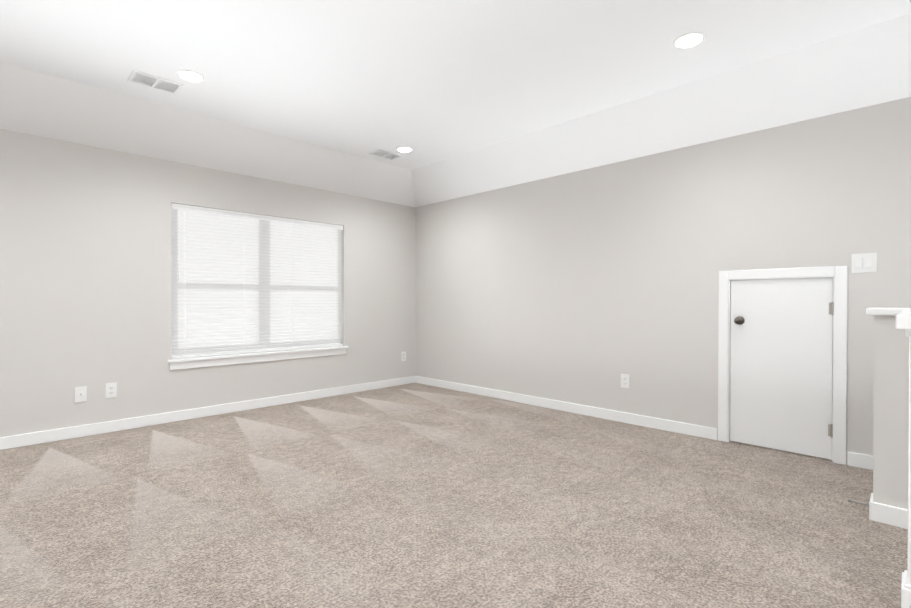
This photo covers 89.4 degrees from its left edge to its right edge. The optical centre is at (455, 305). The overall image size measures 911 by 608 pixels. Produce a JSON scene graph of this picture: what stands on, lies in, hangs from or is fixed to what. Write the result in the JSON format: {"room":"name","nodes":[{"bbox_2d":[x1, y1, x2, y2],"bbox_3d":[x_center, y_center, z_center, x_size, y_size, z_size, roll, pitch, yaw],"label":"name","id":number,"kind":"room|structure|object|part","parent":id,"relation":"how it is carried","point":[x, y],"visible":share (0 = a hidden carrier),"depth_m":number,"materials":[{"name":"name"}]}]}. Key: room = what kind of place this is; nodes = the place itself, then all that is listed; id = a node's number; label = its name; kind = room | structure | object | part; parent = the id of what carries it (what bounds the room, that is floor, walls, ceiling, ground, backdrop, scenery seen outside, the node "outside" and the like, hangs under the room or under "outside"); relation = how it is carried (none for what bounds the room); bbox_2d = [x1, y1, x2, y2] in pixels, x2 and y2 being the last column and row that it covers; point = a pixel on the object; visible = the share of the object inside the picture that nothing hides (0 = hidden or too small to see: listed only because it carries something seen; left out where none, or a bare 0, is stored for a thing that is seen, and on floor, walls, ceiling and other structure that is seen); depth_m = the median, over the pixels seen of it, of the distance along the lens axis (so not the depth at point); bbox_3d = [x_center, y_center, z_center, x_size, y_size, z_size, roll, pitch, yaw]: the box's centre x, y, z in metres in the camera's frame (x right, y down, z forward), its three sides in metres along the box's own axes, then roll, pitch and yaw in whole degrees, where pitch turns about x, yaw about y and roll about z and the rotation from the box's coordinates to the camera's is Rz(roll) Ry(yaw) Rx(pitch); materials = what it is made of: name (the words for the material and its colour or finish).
{"room":"empty bonus room","nodes":[
{"label":"empty bonus room","id":0,"kind":"room"},
{"bbox_2d":[0,129,414,436],"bbox_3d":[-2.855,-0.311,3.599,0.150,2.620,6.800,0,1,45],"label":"wall","id":1,"kind":"structure","parent":0,"point":[85,271],"depth_m":3.71,"materials":[{"name":"white paint"}]},
{"bbox_2d":[75,386,86,402],"bbox_3d":[-2.850,0.675,3.500,0.008,0.116,0.072,0,1,45],"label":"outlet","id":2,"kind":"object","parent":1,"relation":"attached to","point":[82,390],"visible":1,"depth_m":3.50,"materials":[{"name":"white plastic"}]},
{"bbox_2d":[106,382,116,397],"bbox_3d":[-2.717,0.669,3.633,0.008,0.116,0.072,0,1,45],"label":"outlet","id":3,"kind":"object","parent":1,"relation":"attached to","point":[111,390],"visible":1,"depth_m":3.63,"materials":[{"name":"white plastic"}]},
{"bbox_2d":[0,376,415,449],"bbox_3d":[-2.797,0.956,3.552,0.013,0.088,6.500,0,1,45],"label":"baseboard","id":4,"kind":"structure","parent":1,"relation":"attached to","point":[22,440],"depth_m":3.95,"materials":[{"name":"white wood"}]},
{"bbox_2d":[169,203,345,369],"bbox_3d":[-1.875,-0.170,4.568,0.154,1.428,1.720,0,1,45],"label":"window","id":5,"kind":"structure","parent":1,"relation":"in","point":[231,266],"depth_m":4.43,"materials":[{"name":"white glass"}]},
{"bbox_3d":[-1.910,-0.214,4.602,0.055,1.340,1.680,0,1,45],"label":"vinyl window frame","id":6,"kind":"part","parent":5,"relation":"part of","materials":[{"name":"white plastic"}]},
{"bbox_3d":[-1.826,0.514,4.524,0.014,0.062,1.720,0,1,45],"label":"window sill apron","id":7,"kind":"part","parent":5,"relation":"part of","materials":[{"name":"white wood"}]},
{"bbox_2d":[167,346,347,362],"bbox_3d":[-1.849,0.469,4.547,0.117,0.026,1.750,0,1,45],"label":"window sill","id":8,"kind":"structure","parent":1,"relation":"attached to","point":[176,360],"depth_m":4.39,"materials":[{"name":"white wood"}]},
{"bbox_2d":[401,351,405,360],"bbox_3d":[-0.644,0.632,5.717,0.008,0.116,0.072,0,1,45],"label":"outlet","id":9,"kind":"object","parent":1,"relation":"attached to","point":[402,356],"visible":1,"depth_m":5.71,"materials":[{"name":"white plastic"}]},
{"bbox_2d":[0,383,907,607],"bbox_3d":[-0.143,1.072,0.913,7.800,0.100,6.800,0,1,45],"label":"floor","id":10,"kind":"structure","parent":0,"point":[414,495],"depth_m":2.21,"materials":[{"name":"carpet"}]},
{"bbox_2d":[873,315,908,509],"bbox_3d":[3.123,0.538,1.101,3.140,0.965,0.120,0,1,45],"label":"wall","id":11,"kind":"structure","parent":10,"relation":"on","point":[891,408],"depth_m":2.12,"materials":[{"name":"white paint"}]},
{"bbox_2d":[848,499,868,507],"bbox_3d":[1.965,0.961,2.242,0.082,0.024,0.023,0,1,45],"label":"doorstop","id":12,"kind":"object","parent":11,"relation":"attached to","point":[850,500],"visible":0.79,"depth_m":2.24,"materials":[{"name":"silver metal"}]},
{"bbox_2d":[869,493,907,528],"bbox_3d":[3.119,0.976,1.109,3.153,0.088,0.146,0,1,45],"label":"baseboard","id":13,"kind":"structure","parent":11,"relation":"attached to","point":[889,515],"depth_m":2.12,"materials":[{"name":"white wood"}]},
{"bbox_2d":[866,308,910,315],"bbox_3d":[3.113,0.038,1.106,3.168,0.035,0.176,0,1,45],"label":"trim","id":14,"kind":"structure","parent":11,"relation":"on","point":[884,311],"depth_m":2.11,"materials":[{"name":"white wood"}]},
{"bbox_2d":[896,311,910,607],"bbox_3d":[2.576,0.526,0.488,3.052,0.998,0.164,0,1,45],"label":"newel post","id":15,"kind":"object","parent":10,"relation":"on","point":[903,320],"visible":1,"depth_m":1.50,"materials":[{"name":"white wood"}]},
{"bbox_2d":[0,0,910,206],"bbox_3d":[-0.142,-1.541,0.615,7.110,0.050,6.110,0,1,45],"label":"ceiling","id":16,"kind":"structure","parent":0,"point":[431,81],"depth_m":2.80,"materials":[{"name":"white paint"}]},
{"bbox_2d":[127,70,182,94],"bbox_3d":[-2.065,-1.532,3.170,0.200,0.009,0.290,0,1,45],"label":"ceiling vent","id":17,"kind":"object","parent":16,"relation":"in","point":[152,81],"visible":1,"depth_m":3.16,"materials":[{"name":"white metal"}]},
{"bbox_2d":[176,69,205,81],"bbox_3d":[-1.772,-1.533,3.082,0.176,0.007,0.176,0,1,45],"label":"recessed light","id":18,"kind":"object","parent":16,"relation":"in","point":[190,76],"depth_m":3.07,"materials":[{"name":"white"}]},
{"bbox_2d":[369,149,402,160],"bbox_3d":[-0.712,-1.546,4.729,0.200,0.009,0.290,0,1,45],"label":"ceiling vent","id":19,"kind":"object","parent":16,"relation":"in","point":[384,154],"visible":1,"depth_m":4.72,"materials":[{"name":"white metal"}]},
{"bbox_2d":[396,146,412,151],"bbox_3d":[-0.506,-1.545,4.567,0.176,0.006,0.176,0,1,45],"label":"recessed light","id":20,"kind":"object","parent":16,"relation":"in","point":[403,149],"depth_m":4.55,"materials":[{"name":"white"}]},
{"bbox_2d":[672,32,705,48],"bbox_3d":[1.351,-1.530,2.663,0.176,0.007,0.176,0,1,45],"label":"recessed light","id":21,"kind":"object","parent":16,"relation":"in","point":[689,41],"depth_m":2.65,"materials":[{"name":"white"}]},
{"bbox_2d":[415,97,910,464],"bbox_3d":[2.255,-0.307,3.205,7.650,2.620,0.150,0,1,45],"label":"wall","id":22,"kind":"structure","parent":0,"point":[588,287],"depth_m":3.73,"materials":[{"name":"white paint"}]},
{"bbox_2d":[621,374,628,387],"bbox_3d":[1.440,0.643,3.912,0.072,0.116,0.008,0,1,45],"label":"outlet","id":23,"kind":"object","parent":22,"relation":"attached to","point":[624,380],"visible":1,"depth_m":3.91,"materials":[{"name":"white plastic"}]},
{"bbox_2d":[415,376,873,469],"bbox_3d":[2.149,0.959,3.207,7.487,0.088,0.013,0,1,45],"label":"baseboard","id":24,"kind":"structure","parent":22,"relation":"attached to","point":[863,461],"depth_m":4.04,"materials":[{"name":"white wood"}]},
{"bbox_2d":[730,278,833,459],"bbox_3d":[2.226,0.406,3.167,0.588,1.170,0.048,0,1,45],"label":"door","id":25,"kind":"structure","parent":22,"relation":"in","point":[781,369],"depth_m":3.14,"materials":[{"name":"white wood"}]},
{"bbox_2d":[734,316,744,324],"bbox_3d":[2.026,0.109,3.297,0.062,0.062,0.072,0,1,45],"label":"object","id":26,"kind":"structure","parent":25,"relation":"attached to","point":[739,320],"depth_m":3.28,"materials":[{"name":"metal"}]},
{"bbox_3d":[2.412,0.412,2.957,0.027,0.877,0.013,0,1,45],"label":"attic door hinges","id":27,"kind":"part","parent":25,"relation":"part of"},
{"bbox_2d":[718,266,847,464],"bbox_3d":[2.254,0.375,3.201,0.726,1.255,0.166,0,1,45],"label":"door frame","id":28,"kind":"structure","parent":22,"relation":"attached to","point":[839,274],"depth_m":2.99,"materials":[{"name":"white wood"}]},
{"bbox_2d":[851,253,876,272],"bbox_3d":[2.514,-0.262,2.833,0.118,0.118,0.014,0,1,45],"label":"light switch","id":29,"kind":"object","parent":22,"relation":"attached to","point":[863,262],"visible":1,"depth_m":2.83,"materials":[{"name":"white plastic"}]}
]}

